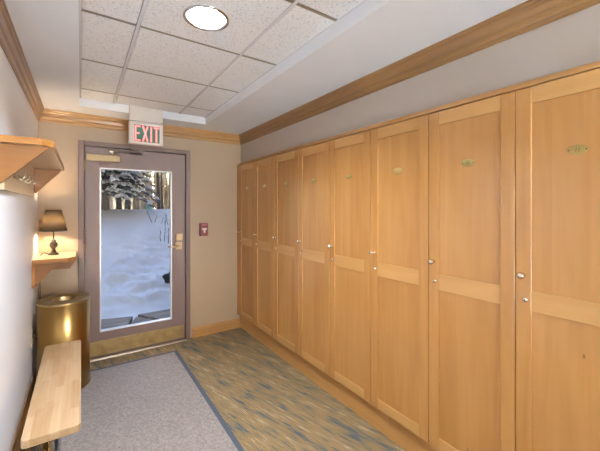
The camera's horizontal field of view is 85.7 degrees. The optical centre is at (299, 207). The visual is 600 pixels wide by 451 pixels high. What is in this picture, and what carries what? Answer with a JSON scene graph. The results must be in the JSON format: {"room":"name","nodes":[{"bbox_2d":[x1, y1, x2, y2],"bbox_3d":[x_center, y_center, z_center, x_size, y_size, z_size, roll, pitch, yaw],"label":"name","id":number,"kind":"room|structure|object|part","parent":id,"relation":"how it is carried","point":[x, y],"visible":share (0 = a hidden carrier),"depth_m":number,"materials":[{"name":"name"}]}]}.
{"room":"locker room","nodes":[
{"label":"locker room","id":0,"kind":"room"},
{"bbox_2d":[0,45,37,450],"bbox_3d":[-0.696,0.145,0.338,0.150,2.580,6.240,0,0,-34],"label":"wall","id":1,"kind":"structure","parent":0,"point":[18,212],"depth_m":1.83,"materials":[{"name":"paint"}]},
{"bbox_2d":[0,0,43,120],"bbox_3d":[-0.615,-0.817,0.393,0.046,0.110,5.940,0,0,-34],"label":"trim","id":2,"kind":"structure","parent":1,"relation":"attached to","point":[10,44],"depth_m":1.77,"materials":[{"name":"brown wood"}]},
{"bbox_2d":[12,368,35,450],"bbox_3d":[-0.620,1.381,0.377,0.020,0.108,5.919,0,0,-34],"label":"baseboard","id":3,"kind":"structure","parent":1,"relation":"attached to","point":[17,444],"depth_m":2.07,"materials":[{"name":"brown wood"}]},
{"bbox_2d":[0,134,63,196],"bbox_3d":[-1.607,-0.206,1.997,0.201,0.243,1.230,0,0,-34],"label":"shelf","id":4,"kind":"object","parent":1,"relation":"attached to","point":[27,164],"visible":1,"depth_m":1.57,"materials":[{"name":"brown wood"}]},
{"bbox_2d":[31,329,32,346],"bbox_3d":[-2.049,0.995,2.478,0.009,0.120,0.070,0,0,-34],"label":"wall outlet","id":5,"kind":"object","parent":1,"relation":"attached to","point":[32,329],"visible":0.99,"depth_m":2.46,"materials":[{"name":"beige plastic"}]},
{"bbox_2d":[32,251,75,287],"bbox_3d":[-2.058,0.507,2.730,0.277,0.215,0.449,0,0,-34],"label":"shelf","id":6,"kind":"object","parent":1,"relation":"attached to","point":[42,265],"visible":0.99,"depth_m":2.55,"materials":[{"name":"brown wood"}]},
{"bbox_2d":[33,210,67,337],"bbox_3d":[-2.063,0.505,2.689,0.210,0.980,0.392,0,0,-34],"label":"table lamp","id":7,"kind":"object","parent":6,"relation":"on","point":[53,221],"visible":0.98,"depth_m":2.72,"materials":[{"name":"brown metal"}]},
{"bbox_3d":[-2.114,0.674,2.615,0.053,0.609,0.282,0,0,-21],"label":"cord","id":8,"kind":"part","parent":7,"relation":"part of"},
{"bbox_3d":[-2.112,0.107,2.772,0.196,0.180,0.196,0,0,-34],"label":"lamp shade","id":9,"kind":"part","parent":7,"relation":"part of","materials":[{"name":"fabric"}]},
{"bbox_3d":[-2.171,0.491,2.906,0.247,0.115,0.028,0,0,-34],"label":"support rail","id":10,"kind":"part","parent":6,"relation":"part of","materials":[{"name":"brown wood"}]},
{"bbox_2d":[38,121,240,337],"bbox_3d":[-1.177,0.145,3.690,2.812,2.580,0.150,0,0,-34],"label":"wall","id":11,"kind":"structure","parent":0,"point":[213,165],"depth_m":3.63,"materials":[{"name":"paint"}]},
{"bbox_2d":[78,140,189,361],"bbox_3d":[-1.664,0.402,3.324,1.018,2.066,0.249,0,0,-34],"label":"door","id":12,"kind":"structure","parent":11,"relation":"in","point":[93,156],"depth_m":3.24,"materials":[{"name":"paint"}]},
{"bbox_3d":[-1.688,-0.540,3.190,0.264,0.019,0.050,0,0,-39],"label":"closer arm","id":13,"kind":"part","parent":12,"relation":"part of","materials":[{"name":"brown metal"}]},
{"bbox_3d":[-1.639,1.343,3.289,0.894,0.136,0.003,0,0,-34],"label":"kick plate","id":14,"kind":"part","parent":12,"relation":"part of","materials":[{"name":"gold metal"}]},
{"bbox_3d":[-1.335,0.406,3.456,0.157,0.080,0.068,0,0,-34],"label":"lever handle","id":15,"kind":"part","parent":12,"relation":"part of","materials":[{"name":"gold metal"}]},
{"bbox_2d":[40,108,239,144],"bbox_3d":[-1.494,-0.817,3.356,1.912,0.110,0.046,0,0,-34],"label":"trim","id":16,"kind":"structure","parent":11,"relation":"attached to","point":[48,115],"depth_m":3.15,"materials":[{"name":"brown wood"}]},
{"bbox_2d":[199,223,207,235],"bbox_3d":[-1.080,0.241,3.632,0.088,0.142,0.059,0,0,-34],"label":"fire alarm","id":17,"kind":"object","parent":11,"relation":"attached to","point":[203,227],"visible":1,"depth_m":3.61,"materials":[{"name":"red plastic"}]},
{"bbox_2d":[193,318,240,337],"bbox_3d":[-1.502,1.381,3.367,1.912,0.108,0.020,0,0,-34],"label":"baseboard","id":18,"kind":"structure","parent":11,"relation":"attached to","point":[208,329],"depth_m":3.72,"materials":[{"name":"brown wood"}]},
{"bbox_2d":[21,327,404,450],"bbox_3d":[0.468,1.495,1.126,2.962,0.120,6.240,0,0,-34],"label":"floor","id":19,"kind":"structure","parent":0,"point":[268,404],"depth_m":2.42,"materials":[{"name":"carpet"}]},
{"bbox_2d":[54,350,244,450],"bbox_3d":[-0.779,1.431,1.731,0.950,0.009,3.040,0,0,-34],"label":"floor mat","id":20,"kind":"object","parent":19,"relation":"on","point":[156,402],"visible":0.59,"depth_m":2.26,"materials":[{"name":"grey carpet"}]},
{"bbox_2d":[21,340,80,450],"bbox_3d":[-1.410,1.210,1.893,0.213,0.450,1.145,0,0,-34],"label":"bench","id":21,"kind":"object","parent":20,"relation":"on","point":[54,412],"visible":1,"depth_m":1.66,"materials":[{"name":"brown wood"}]},
{"bbox_3d":[-1.187,1.228,1.527,0.104,0.414,0.104,0,0,-34],"label":"leg","id":22,"kind":"part","parent":21,"relation":"part of","materials":[{"name":"beige wood"}]},
{"bbox_2d":[36,292,90,388],"bbox_3d":[-1.906,1.083,2.616,0.360,0.705,0.415,0,0,-34],"label":"waste bin","id":23,"kind":"object","parent":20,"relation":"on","point":[63,317],"visible":0.73,"depth_m":2.48,"materials":[{"name":"gold metal"}]},
{"bbox_3d":[-1.906,0.755,2.616,0.354,0.050,0.408,0,0,-34],"label":"lid","id":24,"kind":"part","parent":23,"relation":"part of","materials":[{"name":"gold metal"}]},
{"bbox_2d":[5,0,527,134],"bbox_3d":[0.158,-1.008,0.916,1.912,0.273,5.940,0,0,-34],"label":"ceiling","id":25,"kind":"structure","parent":0,"point":[273,58],"depth_m":1.86,"materials":[{"name":"paint"}]},
{"bbox_2d":[128,105,162,146],"bbox_3d":[-1.449,-0.766,3.047,0.293,0.349,0.059,0,0,-34],"label":"exit sign","id":26,"kind":"object","parent":25,"relation":"hanging from","point":[145,125],"visible":1,"depth_m":3.02,"materials":[{"name":"white plastic"}]},
{"bbox_3d":[-1.431,-0.692,3.029,0.217,0.155,0.003,0,0,-34],"label":"panel","id":27,"kind":"part","parent":26,"relation":"part of","materials":[{"name":"teal plastic"}]},
{"bbox_2d":[183,5,228,31],"bbox_3d":[-0.464,-0.989,1.606,0.220,0.112,0.220,0,0,-34],"label":"ceiling light","id":28,"kind":"object","parent":25,"relation":"attached to","point":[202,17],"visible":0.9,"depth_m":1.68,"materials":[{"name":"silver metal"}]},
{"bbox_2d":[241,4,599,161],"bbox_3d":[1.310,0.145,1.696,0.930,2.580,5.940,0,0,-34],"label":"wall","id":29,"kind":"structure","parent":0,"point":[571,41],"depth_m":1.62,"materials":[{"name":"paint"}]},
{"bbox_2d":[237,166,238,314],"bbox_3d":[-0.730,0.382,3.865,0.020,1.773,0.060,0,0,-34],"label":"trim","id":30,"kind":"structure","parent":29,"relation":"attached to","point":[237,166],"depth_m":3.85,"materials":[{"name":"brown wood"}]},
{"bbox_2d":[237,161,254,324],"bbox_3d":[-0.392,0.382,3.802,0.586,1.773,0.417,0,0,-34],"label":"locker","id":31,"kind":"object","parent":29,"relation":"attached to","point":[246,171],"visible":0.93,"depth_m":3.65,"materials":[{"name":"brown wood"}]},
{"bbox_3d":[-0.596,1.237,3.664,0.021,0.062,0.301,0,0,-34],"label":"rail","id":32,"kind":"part","parent":31,"relation":"part of","materials":[{"name":"brown wood"}]},
{"bbox_3d":[-0.596,0.388,3.664,0.021,0.085,0.301,0,0,-34],"label":"rail","id":33,"kind":"part","parent":31,"relation":"part of","materials":[{"name":"brown wood"}]},
{"bbox_3d":[-0.596,-0.470,3.664,0.021,0.070,0.301,0,0,-34],"label":"rail","id":34,"kind":"part","parent":31,"relation":"part of","materials":[{"name":"brown wood"}]},
{"bbox_3d":[-0.595,-0.045,3.665,0.009,0.788,0.309,0,0,-34],"label":"panel","id":35,"kind":"part","parent":31,"relation":"part of","materials":[{"name":"brown wood"}]},
{"bbox_3d":[-0.595,0.818,3.665,0.009,0.784,0.309,0,0,-34],"label":"panel","id":36,"kind":"part","parent":31,"relation":"part of","materials":[{"name":"brown wood"}]},
{"bbox_2d":[253,156,273,337],"bbox_3d":[-0.156,0.382,3.454,0.586,1.773,0.417,0,0,-34],"label":"locker","id":37,"kind":"object","parent":29,"relation":"attached to","point":[264,168],"visible":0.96,"depth_m":3.31,"materials":[{"name":"brown wood"}]},
{"bbox_3d":[-0.360,1.237,3.316,0.021,0.062,0.301,0,0,-34],"label":"rail","id":38,"kind":"part","parent":37,"relation":"part of","materials":[{"name":"brown wood"}]},
{"bbox_3d":[-0.360,0.388,3.316,0.021,0.085,0.301,0,0,-34],"label":"rail","id":39,"kind":"part","parent":37,"relation":"part of","materials":[{"name":"brown wood"}]},
{"bbox_3d":[-0.360,-0.470,3.316,0.021,0.070,0.301,0,0,-34],"label":"rail","id":40,"kind":"part","parent":37,"relation":"part of","materials":[{"name":"brown wood"}]},
{"bbox_3d":[-0.359,-0.045,3.316,0.009,0.788,0.309,0,0,-34],"label":"panel","id":41,"kind":"part","parent":37,"relation":"part of","materials":[{"name":"brown wood"}]},
{"bbox_3d":[-0.359,0.818,3.316,0.009,0.784,0.309,0,0,-34],"label":"panel","id":42,"kind":"part","parent":37,"relation":"part of","materials":[{"name":"brown wood"}]},
{"bbox_2d":[272,150,297,354],"bbox_3d":[0.080,0.382,3.106,0.586,1.773,0.417,0,0,-34],"label":"locker","id":43,"kind":"object","parent":29,"relation":"attached to","point":[285,236],"visible":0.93,"depth_m":2.96,"materials":[{"name":"brown wood"}]},
{"bbox_3d":[-0.124,1.237,2.968,0.021,0.062,0.301,0,0,-34],"label":"rail","id":44,"kind":"part","parent":43,"relation":"part of","materials":[{"name":"brown wood"}]},
{"bbox_3d":[-0.124,0.388,2.968,0.021,0.085,0.301,0,0,-34],"label":"rail","id":45,"kind":"part","parent":43,"relation":"part of","materials":[{"name":"brown wood"}]},
{"bbox_3d":[-0.124,-0.470,2.968,0.021,0.070,0.301,0,0,-34],"label":"rail","id":46,"kind":"part","parent":43,"relation":"part of","materials":[{"name":"brown wood"}]},
{"bbox_3d":[-0.124,-0.045,2.968,0.009,0.788,0.309,0,0,-34],"label":"panel","id":47,"kind":"part","parent":43,"relation":"part of","materials":[{"name":"brown wood"}]},
{"bbox_3d":[-0.124,0.818,2.968,0.009,0.784,0.309,0,0,-34],"label":"panel","id":48,"kind":"part","parent":43,"relation":"part of","materials":[{"name":"brown wood"}]},
{"bbox_2d":[296,141,328,375],"bbox_3d":[0.315,0.382,2.758,0.586,1.773,0.417,0,0,-34],"label":"locker","id":49,"kind":"object","parent":29,"relation":"attached to","point":[313,161],"visible":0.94,"depth_m":2.60,"materials":[{"name":"brown wood"}]},
{"bbox_3d":[0.111,1.237,2.619,0.021,0.062,0.301,0,0,-34],"label":"rail","id":50,"kind":"part","parent":49,"relation":"part of","materials":[{"name":"brown wood"}]},
{"bbox_3d":[0.111,0.388,2.619,0.021,0.085,0.301,0,0,-34],"label":"rail","id":51,"kind":"part","parent":49,"relation":"part of","materials":[{"name":"brown wood"}]},
{"bbox_3d":[0.111,-0.470,2.619,0.021,0.070,0.301,0,0,-34],"label":"rail","id":52,"kind":"part","parent":49,"relation":"part of","materials":[{"name":"brown wood"}]},
{"bbox_3d":[0.112,-0.045,2.620,0.009,0.788,0.309,0,0,-34],"label":"panel","id":53,"kind":"part","parent":49,"relation":"part of","materials":[{"name":"brown wood"}]},
{"bbox_3d":[0.112,0.818,2.620,0.009,0.784,0.309,0,0,-34],"label":"panel","id":54,"kind":"part","parent":49,"relation":"part of","materials":[{"name":"brown wood"}]},
{"bbox_2d":[241,317,438,450],"bbox_3d":[0.256,1.353,2.482,0.032,0.165,3.413,0,0,-34],"label":"baseboard","id":55,"kind":"structure","parent":29,"relation":"attached to","point":[403,437],"depth_m":2.33,"materials":[{"name":"brown wood"}]},
{"bbox_2d":[327,130,370,403],"bbox_3d":[0.551,0.382,2.409,0.586,1.773,0.417,0,0,-34],"label":"locker","id":56,"kind":"object","parent":29,"relation":"attached to","point":[349,246],"visible":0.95,"depth_m":2.26,"materials":[{"name":"brown wood"}]},
{"bbox_3d":[0.348,-0.045,2.272,0.009,0.788,0.309,0,0,-34],"label":"panel","id":57,"kind":"part","parent":56,"relation":"part of","materials":[{"name":"brown wood"}]},
{"bbox_3d":[0.347,1.237,2.271,0.021,0.062,0.301,0,0,-34],"label":"rail","id":58,"kind":"part","parent":56,"relation":"part of","materials":[{"name":"brown wood"}]},
{"bbox_3d":[0.347,0.388,2.271,0.021,0.085,0.301,0,0,-34],"label":"rail","id":59,"kind":"part","parent":56,"relation":"part of","materials":[{"name":"brown wood"}]},
{"bbox_3d":[0.347,-0.470,2.271,0.021,0.070,0.301,0,0,-34],"label":"rail","id":60,"kind":"part","parent":56,"relation":"part of","materials":[{"name":"brown wood"}]},
{"bbox_3d":[0.348,0.818,2.272,0.009,0.784,0.309,0,0,-34],"label":"panel","id":61,"kind":"part","parent":56,"relation":"part of","materials":[{"name":"brown wood"}]},
{"bbox_2d":[369,115,428,442],"bbox_3d":[0.787,0.382,2.061,0.586,1.773,0.417,0,0,-34],"label":"locker","id":62,"kind":"object","parent":29,"relation":"attached to","point":[399,253],"visible":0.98,"depth_m":1.90,"materials":[{"name":"brown wood"}]},
{"bbox_3d":[0.579,-0.220,1.920,0.005,0.037,0.064,0,0,-34],"label":"number plate","id":63,"kind":"part","parent":62,"relation":"part of","materials":[{"name":"gold metal"}]},
{"bbox_3d":[0.584,-0.045,1.923,0.009,0.788,0.309,0,0,-34],"label":"panel","id":64,"kind":"part","parent":62,"relation":"part of","materials":[{"name":"brown wood"}]},
{"bbox_3d":[0.583,1.237,1.923,0.021,0.062,0.301,0,0,-34],"label":"rail","id":65,"kind":"part","parent":62,"relation":"part of","materials":[{"name":"brown wood"}]},
{"bbox_3d":[0.583,0.388,1.923,0.021,0.085,0.301,0,0,-34],"label":"rail","id":66,"kind":"part","parent":62,"relation":"part of","materials":[{"name":"brown wood"}]},
{"bbox_3d":[0.583,-0.470,1.923,0.021,0.070,0.301,0,0,-34],"label":"rail","id":67,"kind":"part","parent":62,"relation":"part of","materials":[{"name":"brown wood"}]},
{"bbox_3d":[0.584,0.818,1.923,0.009,0.784,0.309,0,0,-34],"label":"panel","id":68,"kind":"part","parent":62,"relation":"part of","materials":[{"name":"brown wood"}]},
{"bbox_2d":[237,60,599,165],"bbox_3d":[0.225,-0.527,2.474,0.054,0.036,3.435,0,0,-34],"label":"trim","id":69,"kind":"structure","parent":29,"relation":"attached to","point":[594,65],"depth_m":1.59,"materials":[{"name":"brown wood"}]},
{"bbox_2d":[239,0,599,144],"bbox_3d":[0.930,-0.817,1.439,0.046,0.110,5.940,0,0,-34],"label":"trim","id":70,"kind":"structure","parent":29,"relation":"attached to","point":[529,15],"depth_m":1.70,"materials":[{"name":"brown wood"}]},
{"bbox_2d":[428,91,515,450],"bbox_3d":[1.022,0.382,1.713,0.586,1.773,0.417,0,0,-34],"label":"locker","id":71,"kind":"object","parent":29,"relation":"attached to","point":[472,260],"visible":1,"depth_m":1.55,"materials":[{"name":"brown wood"}]},
{"bbox_3d":[0.819,1.237,1.575,0.021,0.062,0.301,0,0,-34],"label":"rail","id":72,"kind":"part","parent":71,"relation":"part of","materials":[{"name":"brown wood"}]},
{"bbox_3d":[0.814,-0.220,1.572,0.005,0.037,0.064,0,0,-34],"label":"number plate","id":73,"kind":"part","parent":71,"relation":"part of","materials":[{"name":"gold metal"}]},
{"bbox_3d":[0.819,-0.045,1.575,0.009,0.788,0.309,0,0,-34],"label":"panel","id":74,"kind":"part","parent":71,"relation":"part of","materials":[{"name":"brown wood"}]},
{"bbox_3d":[0.819,0.388,1.575,0.021,0.085,0.301,0,0,-34],"label":"rail","id":75,"kind":"part","parent":71,"relation":"part of","materials":[{"name":"brown wood"}]},
{"bbox_3d":[0.819,-0.470,1.575,0.021,0.070,0.301,0,0,-34],"label":"rail","id":76,"kind":"part","parent":71,"relation":"part of","materials":[{"name":"brown wood"}]},
{"bbox_3d":[0.819,0.818,1.575,0.009,0.784,0.309,0,0,-34],"label":"panel","id":77,"kind":"part","parent":71,"relation":"part of","materials":[{"name":"brown wood"}]},
{"bbox_2d":[516,68,599,450],"bbox_3d":[1.258,0.382,1.365,0.586,1.773,0.417,0,0,-34],"label":"locker","id":78,"kind":"object","parent":29,"relation":"attached to","point":[558,121],"visible":1,"depth_m":1.27,"materials":[{"name":"brown wood"}]},
{"bbox_3d":[0.930,0.284,1.359,0.037,0.029,0.029,0,0,-34],"label":"knob","id":79,"kind":"part","parent":78,"relation":"part of","materials":[{"name":"silver metal"}]},
{"bbox_3d":[1.054,0.382,1.226,0.021,1.773,0.417,0,0,-34],"label":"door","id":80,"kind":"part","parent":78,"relation":"part of","materials":[{"name":"brown wood"}]},
{"bbox_3d":[1.054,0.388,1.227,0.021,0.085,0.301,0,0,-34],"label":"rail","id":81,"kind":"part","parent":78,"relation":"part of","materials":[{"name":"brown wood"}]},
{"bbox_3d":[1.054,-0.470,1.227,0.021,0.070,0.301,0,0,-34],"label":"rail","id":82,"kind":"part","parent":78,"relation":"part of","materials":[{"name":"brown wood"}]},
{"bbox_3d":[1.055,-0.045,1.227,0.009,0.788,0.309,0,0,-34],"label":"panel","id":83,"kind":"part","parent":78,"relation":"part of","materials":[{"name":"brown wood"}]},
{"bbox_3d":[1.055,0.818,1.227,0.009,0.784,0.309,0,0,-34],"label":"panel","id":84,"kind":"part","parent":78,"relation":"part of","materials":[{"name":"brown wood"}]},
{"bbox_3d":[1.050,-0.220,1.224,0.005,0.037,0.064,0,0,-34],"label":"number plate","id":85,"kind":"part","parent":78,"relation":"part of","materials":[{"name":"gold metal"}]},
{"label":"outside","id":86,"kind":"structure","parent":0,"visible":0},
{"bbox_2d":[101,209,169,323],"bbox_3d":[-6.604,0.808,13.287,13.960,1.573,21.810,0,0,-34],"label":"snow bank","id":87,"kind":"object","parent":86,"point":[134,259],"visible":0.24,"depth_m":6.28,"materials":[{"name":"white snow"}]},
{"bbox_2d":[109,195,113,208],"bbox_3d":[-10.395,-3.166,17.278,1.506,7.006,2.407,0,0,-34],"label":"bare tree","id":88,"kind":"object","parent":87,"relation":"on","point":[111,206],"visible":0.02,"depth_m":17.18,"materials":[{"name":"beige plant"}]},
{"bbox_2d":[101,316,132,328],"bbox_3d":[-2.524,1.494,3.617,1.275,0.082,1.180,0,0,-34],"label":"paving slab","id":89,"kind":"object","parent":87,"relation":"on","point":[111,322],"visible":0.19,"depth_m":4.14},
{"bbox_2d":[116,171,138,208],"bbox_3d":[-6.725,-3.327,11.455,2.396,7.002,1.766,0,0,-34],"label":"bare tree","id":90,"kind":"object","parent":87,"relation":"on","point":[118,204],"visible":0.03,"depth_m":11.48,"materials":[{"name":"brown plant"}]},
{"bbox_2d":[124,174,130,208],"bbox_3d":[-6.793,-3.303,11.895,1.749,7.006,2.401,0,0,42],"label":"bare tree","id":91,"kind":"object","parent":87,"relation":"on","point":[128,204],"visible":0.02,"depth_m":11.99,"materials":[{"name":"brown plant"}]},
{"bbox_2d":[101,169,160,209],"bbox_3d":[-6.513,-2.840,10.984,3.374,6.000,3.294,0,0,32],"label":"spruce","id":92,"kind":"object","parent":87,"relation":"on","point":[111,181],"visible":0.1,"depth_m":10.72,"materials":[{"name":"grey plant"}]},
{"bbox_2d":[132,173,140,208],"bbox_3d":[-5.689,-3.312,12.104,1.822,7.004,2.499,0,0,-5],"label":"bare tree","id":93,"kind":"object","parent":87,"relation":"on","point":[135,201],"visible":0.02,"depth_m":11.97,"materials":[{"name":"brown plant"}]},
{"bbox_2d":[132,317,152,323],"bbox_3d":[-1.750,1.494,4.036,1.049,0.082,1.008,0,0,-34],"label":"paving slab","id":94,"kind":"object","parent":87,"relation":"on","point":[137,319],"visible":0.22,"depth_m":4.18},
{"bbox_2d":[140,173,154,209],"bbox_3d":[-7.715,-3.188,16.220,2.285,7.006,1.777,0,0,-34],"label":"bare tree","id":95,"kind":"object","parent":87,"relation":"on","point":[141,202],"visible":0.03,"depth_m":15.82,"materials":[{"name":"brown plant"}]},
{"bbox_2d":[146,200,152,209],"bbox_3d":[-6.416,-0.070,13.768,0.296,0.537,0.306,0,0,-1],"label":"utility box","id":96,"kind":"object","parent":87,"relation":"on","point":[148,207],"visible":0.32,"depth_m":13.67,"materials":[{"name":"metal"}]},
{"bbox_2d":[140,172,160,208],"bbox_3d":[-6.978,-1.082,14.635,2.052,2.592,1.691,0,0,-34],"label":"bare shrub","id":97,"kind":"object","parent":87,"relation":"on","point":[153,183],"visible":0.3,"depth_m":14.69,"materials":[{"name":"brown plant"}]},
{"bbox_2d":[138,309,169,319],"bbox_3d":[-1.227,1.494,4.435,1.693,0.082,1.020,0,0,30],"label":"paving slab","id":98,"kind":"object","parent":87,"relation":"on","point":[160,314],"visible":0.09,"depth_m":4.41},
{"bbox_2d":[147,172,166,208],"bbox_3d":[-7.283,-1.259,15.951,2.143,2.998,1.424,0,0,-34],"label":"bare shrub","id":99,"kind":"object","parent":87,"relation":"on","point":[155,180],"visible":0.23,"depth_m":16.07,"materials":[{"name":"brown plant"}]},
{"bbox_2d":[148,172,168,208],"bbox_3d":[-6.325,-0.981,15.538,1.946,2.404,1.429,0,0,3],"label":"bare tree","id":100,"kind":"object","parent":87,"relation":"on","point":[166,195],"visible":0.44,"depth_m":15.41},
{"bbox_2d":[160,173,162,208],"bbox_3d":[-5.957,-3.250,14.538,2.978,7.002,1.461,0,0,40],"label":"bare tree","id":101,"kind":"object","parent":87,"relation":"on","point":[160,173],"visible":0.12,"depth_m":14.20,"materials":[{"name":"brown plant"}]},
{"bbox_2d":[156,172,167,208],"bbox_3d":[-5.313,-3.329,12.146,1.402,7.003,2.416,0,0,-11],"label":"bare tree","id":102,"kind":"object","parent":87,"relation":"on","point":[157,173],"visible":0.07,"depth_m":12.08,"materials":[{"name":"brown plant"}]},
{"bbox_2d":[162,173,168,208],"bbox_3d":[-6.335,-1.172,16.544,1.748,2.828,1.703,0,0,-19],"label":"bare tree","id":103,"kind":"object","parent":87,"relation":"on","point":[162,173],"visible":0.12,"depth_m":16.21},
{"bbox_2d":[162,272,169,283],"bbox_3d":[-2.165,1.211,5.505,0.308,0.328,0.304,0,0,-6],"label":"rock","id":104,"kind":"object","parent":87,"relation":"on","point":[166,277],"visible":0.28,"depth_m":5.41,"materials":[{"name":"black stone"}]},
{"bbox_2d":[168,176,169,208],"bbox_3d":[-5.544,-3.276,13.919,1.325,7.002,2.465,0,0,10],"label":"bare tree","id":105,"kind":"object","parent":87,"relation":"on","point":[169,176],"visible":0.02,"depth_m":13.62,"materials":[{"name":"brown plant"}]}
]}

